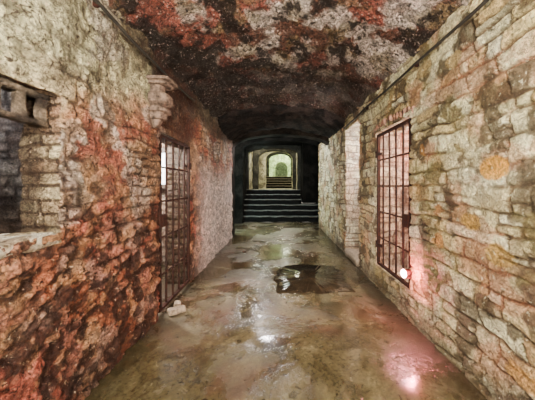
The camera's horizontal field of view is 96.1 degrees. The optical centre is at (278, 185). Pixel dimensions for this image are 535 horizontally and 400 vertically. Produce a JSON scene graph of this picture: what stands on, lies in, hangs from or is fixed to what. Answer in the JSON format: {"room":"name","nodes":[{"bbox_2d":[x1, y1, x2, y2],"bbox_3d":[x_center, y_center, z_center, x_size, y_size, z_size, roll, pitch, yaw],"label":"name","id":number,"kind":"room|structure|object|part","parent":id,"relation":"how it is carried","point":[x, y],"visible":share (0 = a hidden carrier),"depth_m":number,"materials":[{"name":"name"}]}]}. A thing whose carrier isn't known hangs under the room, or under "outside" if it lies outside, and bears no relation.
{"room":"prison interior","nodes":[
{"label":"prison interior","id":0,"kind":"room"},
{"bbox_2d":[0,89,22,233],"bbox_3d":[-2.152,-0.102,0.873,1.153,2.029,2.993,0,0,0],"label":"wall","id":1,"kind":"structure","parent":0,"point":[11,185],"depth_m":2.35,"materials":[{"name":"stone"}]},
{"bbox_2d":[0,0,232,399],"bbox_3d":[-1.512,0.027,2.250,0.406,3.054,9.500,0,0,0],"label":"wall","id":2,"kind":"structure","parent":0,"point":[71,309],"depth_m":1.72,"materials":[{"name":"stone"}]},
{"bbox_2d":[0,76,49,126],"bbox_3d":[-1.450,-0.461,0.568,0.086,0.205,1.835,0,0,0],"label":"air vent","id":3,"kind":"object","parent":2,"relation":"in","point":[18,113],"visible":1,"depth_m":1.34,"materials":[{"name":"stone"}]},
{"bbox_3d":[-1.442,-0.455,1.332,0.053,0.150,0.051,0,0,0],"label":"post","id":4,"kind":"part","parent":3,"relation":"part of","materials":[{"name":"stone"}]},
{"bbox_3d":[-1.449,-0.378,0.568,0.082,0.039,1.835,0,0,0],"label":"rail","id":5,"kind":"part","parent":3,"relation":"part of","materials":[{"name":"stone"}]},
{"bbox_3d":[-1.450,-0.539,0.568,0.085,0.049,1.835,0,0,0],"label":"rail","id":6,"kind":"part","parent":3,"relation":"part of","materials":[{"name":"stone"}]},
{"bbox_3d":[-1.443,-0.455,1.455,0.057,0.150,0.052,0,0,0],"label":"post","id":7,"kind":"part","parent":3,"relation":"part of","materials":[{"name":"stone"}]},
{"bbox_2d":[0,232,61,258],"bbox_3d":[-1.500,0.323,0.546,0.305,0.107,1.916,0,0,0],"label":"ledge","id":8,"kind":"structure","parent":2,"relation":"attached to","point":[6,242],"depth_m":1.30,"materials":[{"name":"stone"}]},
{"bbox_2d":[92,0,194,100],"bbox_3d":[-1.288,-1.279,1.300,0.054,0.075,4.601,0,0,0],"label":"cable","id":9,"kind":"object","parent":2,"relation":"attached to","point":[95,3],"visible":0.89,"depth_m":2.02,"materials":[{"name":"metal"}]},
{"bbox_2d":[146,75,177,127],"bbox_3d":[-1.246,-0.883,2.600,0.224,0.505,0.301,0,0,0],"label":"stone corbel","id":10,"kind":"object","parent":2,"relation":"attached to","point":[159,101],"visible":1,"depth_m":2.52,"materials":[{"name":"stone"}]},
{"bbox_2d":[157,134,191,312],"bbox_3d":[-1.375,0.425,3.212,0.090,2.050,0.944,0,0,0],"label":"iron gate","id":11,"kind":"object","parent":2,"relation":"attached to","point":[163,218],"visible":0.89,"depth_m":3.10,"materials":[{"name":"brown metal"}]},
{"bbox_2d":[162,144,164,264],"bbox_3d":[-2.352,0.166,3.550,1.355,2.767,2.150,0,0,0],"label":"wall","id":12,"kind":"structure","parent":0,"point":[163,145],"depth_m":4.60,"materials":[{"name":"stone"}]},
{"bbox_2d":[162,148,164,188],"bbox_3d":[-2.070,-0.325,4.490,0.860,0.750,0.100,0,0,0],"label":"window","id":13,"kind":"structure","parent":12,"relation":"in","point":[163,149],"depth_m":4.49,"materials":[{"name":"white glass"}]},
{"bbox_2d":[242,147,245,203],"bbox_3d":[-1.663,-0.385,11.050,0.063,3.830,2.500,0,0,0],"label":"wall","id":14,"kind":"structure","parent":0,"point":[244,180],"depth_m":11.62,"materials":[{"name":"stone"}]},
{"bbox_2d":[249,152,252,188],"bbox_3d":[-1.619,-1.450,15.600,0.066,3.500,6.200,0,0,0],"label":"wall","id":15,"kind":"structure","parent":0,"point":[251,153],"depth_m":13.65,"materials":[{"name":"stone"}]},
{"bbox_2d":[246,145,300,193],"bbox_3d":[-0.004,-1.304,12.318,4.836,3.625,0.497,0,0,0],"label":"wall","id":16,"kind":"structure","parent":0,"point":[251,148],"depth_m":12.10,"materials":[{"name":"stone"}]},
{"bbox_2d":[252,149,295,188],"bbox_3d":[-0.194,-1.649,14.789,4.041,3.721,0.456,0,0,0],"label":"wall","id":17,"kind":"structure","parent":0,"point":[256,154],"depth_m":14.60,"materials":[{"name":"stone"}]},
{"bbox_2d":[259,152,292,188],"bbox_3d":[-0.198,-1.753,18.794,4.040,3.922,0.448,0,0,0],"label":"wall","id":18,"kind":"structure","parent":0,"point":[262,159],"depth_m":18.60,"materials":[{"name":"stone"}]},
{"bbox_2d":[255,188,296,189],"bbox_3d":[0.000,0.198,16.800,4.400,0.037,9.200,0,0,0],"label":"floor","id":19,"kind":"structure","parent":0,"point":[263,188],"depth_m":18.46,"materials":[{"name":"stone"}]},
{"bbox_2d":[266,176,291,188],"bbox_3d":[0.100,-0.310,20.201,3.000,1.038,1.827,0,0,0],"label":"staircase","id":20,"kind":"structure","parent":19,"relation":"on","point":[285,181],"depth_m":20.01,"materials":[{"name":"beige stone"}]},
{"bbox_2d":[234,137,320,223],"bbox_3d":[-0.002,-0.338,9.710,5.227,3.756,0.371,0,0,0],"label":"wall","id":21,"kind":"structure","parent":0,"point":[239,153],"depth_m":9.55,"materials":[{"name":"stone"}]},
{"bbox_2d":[254,142,301,145],"bbox_3d":[0.000,-2.050,11.000,5.000,0.042,2.600,0,0,0],"label":"ceiling","id":22,"kind":"structure","parent":0,"point":[267,143],"depth_m":11.66,"materials":[{"name":"stone"}]},
{"bbox_2d":[266,152,291,175],"bbox_3d":[0.000,-2.601,21.798,4.436,4.217,0.460,0,0,0],"label":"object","id":23,"kind":"structure","parent":0,"point":[274,153],"depth_m":21.61,"materials":[{"name":"stone"}]},
{"bbox_2d":[269,154,290,176],"bbox_3d":[-0.002,-2.750,26.595,5.236,4.525,1.252,0,0,0],"label":"wall","id":24,"kind":"structure","parent":0,"point":[274,160],"depth_m":26.00,"materials":[{"name":"paint"}]},
{"bbox_2d":[232,128,329,235],"bbox_3d":[0.229,-0.287,7.220,3.989,3.648,0.397,0,0,0],"label":"arch","id":25,"kind":"object","parent":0,"point":[286,132],"visible":0.26,"depth_m":7.07,"materials":[{"name":"stone"}]},
{"bbox_2d":[275,163,286,176],"bbox_3d":[0.098,-2.552,28.452,3.862,3.931,3.136,0,0,0],"label":"wall","id":26,"kind":"structure","parent":0,"point":[281,169],"depth_m":30.00,"materials":[{"name":"paint"}]},
{"bbox_2d":[218,104,345,141],"bbox_3d":[0.059,-1.694,6.200,2.983,1.023,1.800,0,0,0],"label":"ceiling","id":27,"kind":"structure","parent":0,"point":[235,124],"depth_m":5.75,"materials":[{"name":"stone"}]},
{"bbox_2d":[84,222,486,399],"bbox_3d":[0.050,1.500,3.725,6.500,0.022,12.450,0,0,0],"label":"floor","id":28,"kind":"structure","parent":0,"point":[236,337],"depth_m":2.30,"materials":[{"name":"concrete"}]},
{"bbox_2d":[167,305,185,315],"bbox_3d":[-1.199,1.456,2.822,0.097,0.085,0.212,0,0,44],"label":"rock","id":29,"kind":"object","parent":28,"relation":"on","point":[172,311],"visible":1,"depth_m":2.79,"materials":[{"name":"beige stone"}]},
{"bbox_2d":[173,300,180,306],"bbox_3d":[-1.271,1.472,3.002,0.086,0.052,0.108,0,0,-16],"label":"rock","id":30,"kind":"object","parent":28,"relation":"on","point":[176,303],"visible":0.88,"depth_m":2.97,"materials":[{"name":"beige stone"}]},
{"bbox_2d":[244,189,318,221],"bbox_3d":[0.110,0.842,10.920,3.380,1.356,1.866,0,0,0],"label":"staircase","id":31,"kind":"structure","parent":28,"relation":"on","point":[261,205],"depth_m":10.61,"materials":[{"name":"stone"}]},
{"bbox_2d":[273,264,355,293],"bbox_3d":[0.511,1.496,3.960,1.218,0.015,1.298,0,0,0],"label":"puddle","id":32,"kind":"object","parent":28,"relation":"on","point":[298,278],"visible":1,"depth_m":3.78,"materials":[{"name":"liquid"}]},
{"bbox_2d":[108,0,469,118],"bbox_3d":[0.064,-1.574,1.425,2.995,0.560,7.853,0,0,0],"label":"ceiling","id":33,"kind":"structure","parent":0,"point":[330,55],"depth_m":2.83,"materials":[{"name":"brown stone"}]},
{"bbox_2d":[292,153,296,188],"bbox_3d":[1.050,-1.450,15.600,0.064,3.500,6.200,0,0,0],"label":"wall","id":34,"kind":"structure","parent":0,"point":[296,153],"depth_m":14.41,"materials":[{"name":"stone"}]},
{"bbox_2d":[301,143,302,202],"bbox_3d":[1.099,-0.760,11.575,0.051,3.080,1.250,0,0,0],"label":"pier","id":35,"kind":"object","parent":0,"point":[302,143],"visible":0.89,"depth_m":11.34,"materials":[{"name":"stone"}]},
{"bbox_2d":[303,143,318,202],"bbox_3d":[1.525,-0.720,10.952,0.850,3.000,0.025,0,0,0],"label":"wall","id":36,"kind":"structure","parent":0,"point":[310,152],"depth_m":10.95,"materials":[{"name":"stone"}]},
{"bbox_2d":[400,130,407,268],"bbox_3d":[2.511,0.164,3.350,1.434,2.761,1.853,0,0,0],"label":"wall","id":37,"kind":"structure","parent":0,"point":[406,131],"depth_m":4.25,"materials":[{"name":"stone"}]},
{"bbox_2d":[318,0,534,399],"bbox_3d":[1.810,0.029,3.200,0.753,3.058,11.400,0,0,0],"label":"wall","id":38,"kind":"structure","parent":0,"point":[471,293],"depth_m":1.91,"materials":[{"name":"stone"}]},
{"bbox_2d":[345,248,359,266],"bbox_3d":[1.745,1.441,4.851,0.634,0.186,0.875,0,0,0],"label":"trim","id":39,"kind":"structure","parent":38,"relation":"attached to","point":[352,254],"depth_m":4.84,"materials":[{"name":"beige stone"}]},
{"bbox_2d":[375,118,411,288],"bbox_3d":[1.495,0.200,3.172,0.090,1.940,0.944,0,0,0],"label":"iron gate","id":40,"kind":"object","parent":38,"relation":"attached to","point":[406,218],"visible":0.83,"depth_m":3.06,"materials":[{"name":"brown metal"}]},
{"bbox_2d":[374,105,415,133],"bbox_3d":[1.567,-0.864,3.158,0.253,0.164,1.122,0,0,0],"label":"trim","id":41,"kind":"structure","parent":38,"relation":"attached to","point":[404,110],"depth_m":3.02,"materials":[{"name":"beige brick"}]},
{"bbox_2d":[401,269,411,278],"bbox_3d":[1.411,0.968,2.650,0.149,0.104,0.092,0,0,-19],"label":"floodlight","id":42,"kind":"object","parent":38,"relation":"attached to","point":[407,273],"visible":0.94,"depth_m":2.62,"materials":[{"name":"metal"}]},
{"bbox_2d":[343,0,489,128],"bbox_3d":[1.428,-1.268,2.125,0.054,0.056,6.250,0,0,0],"label":"cable","id":43,"kind":"object","parent":38,"relation":"attached to","point":[416,64],"visible":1,"depth_m":2.23,"materials":[{"name":"metal"}]}
]}

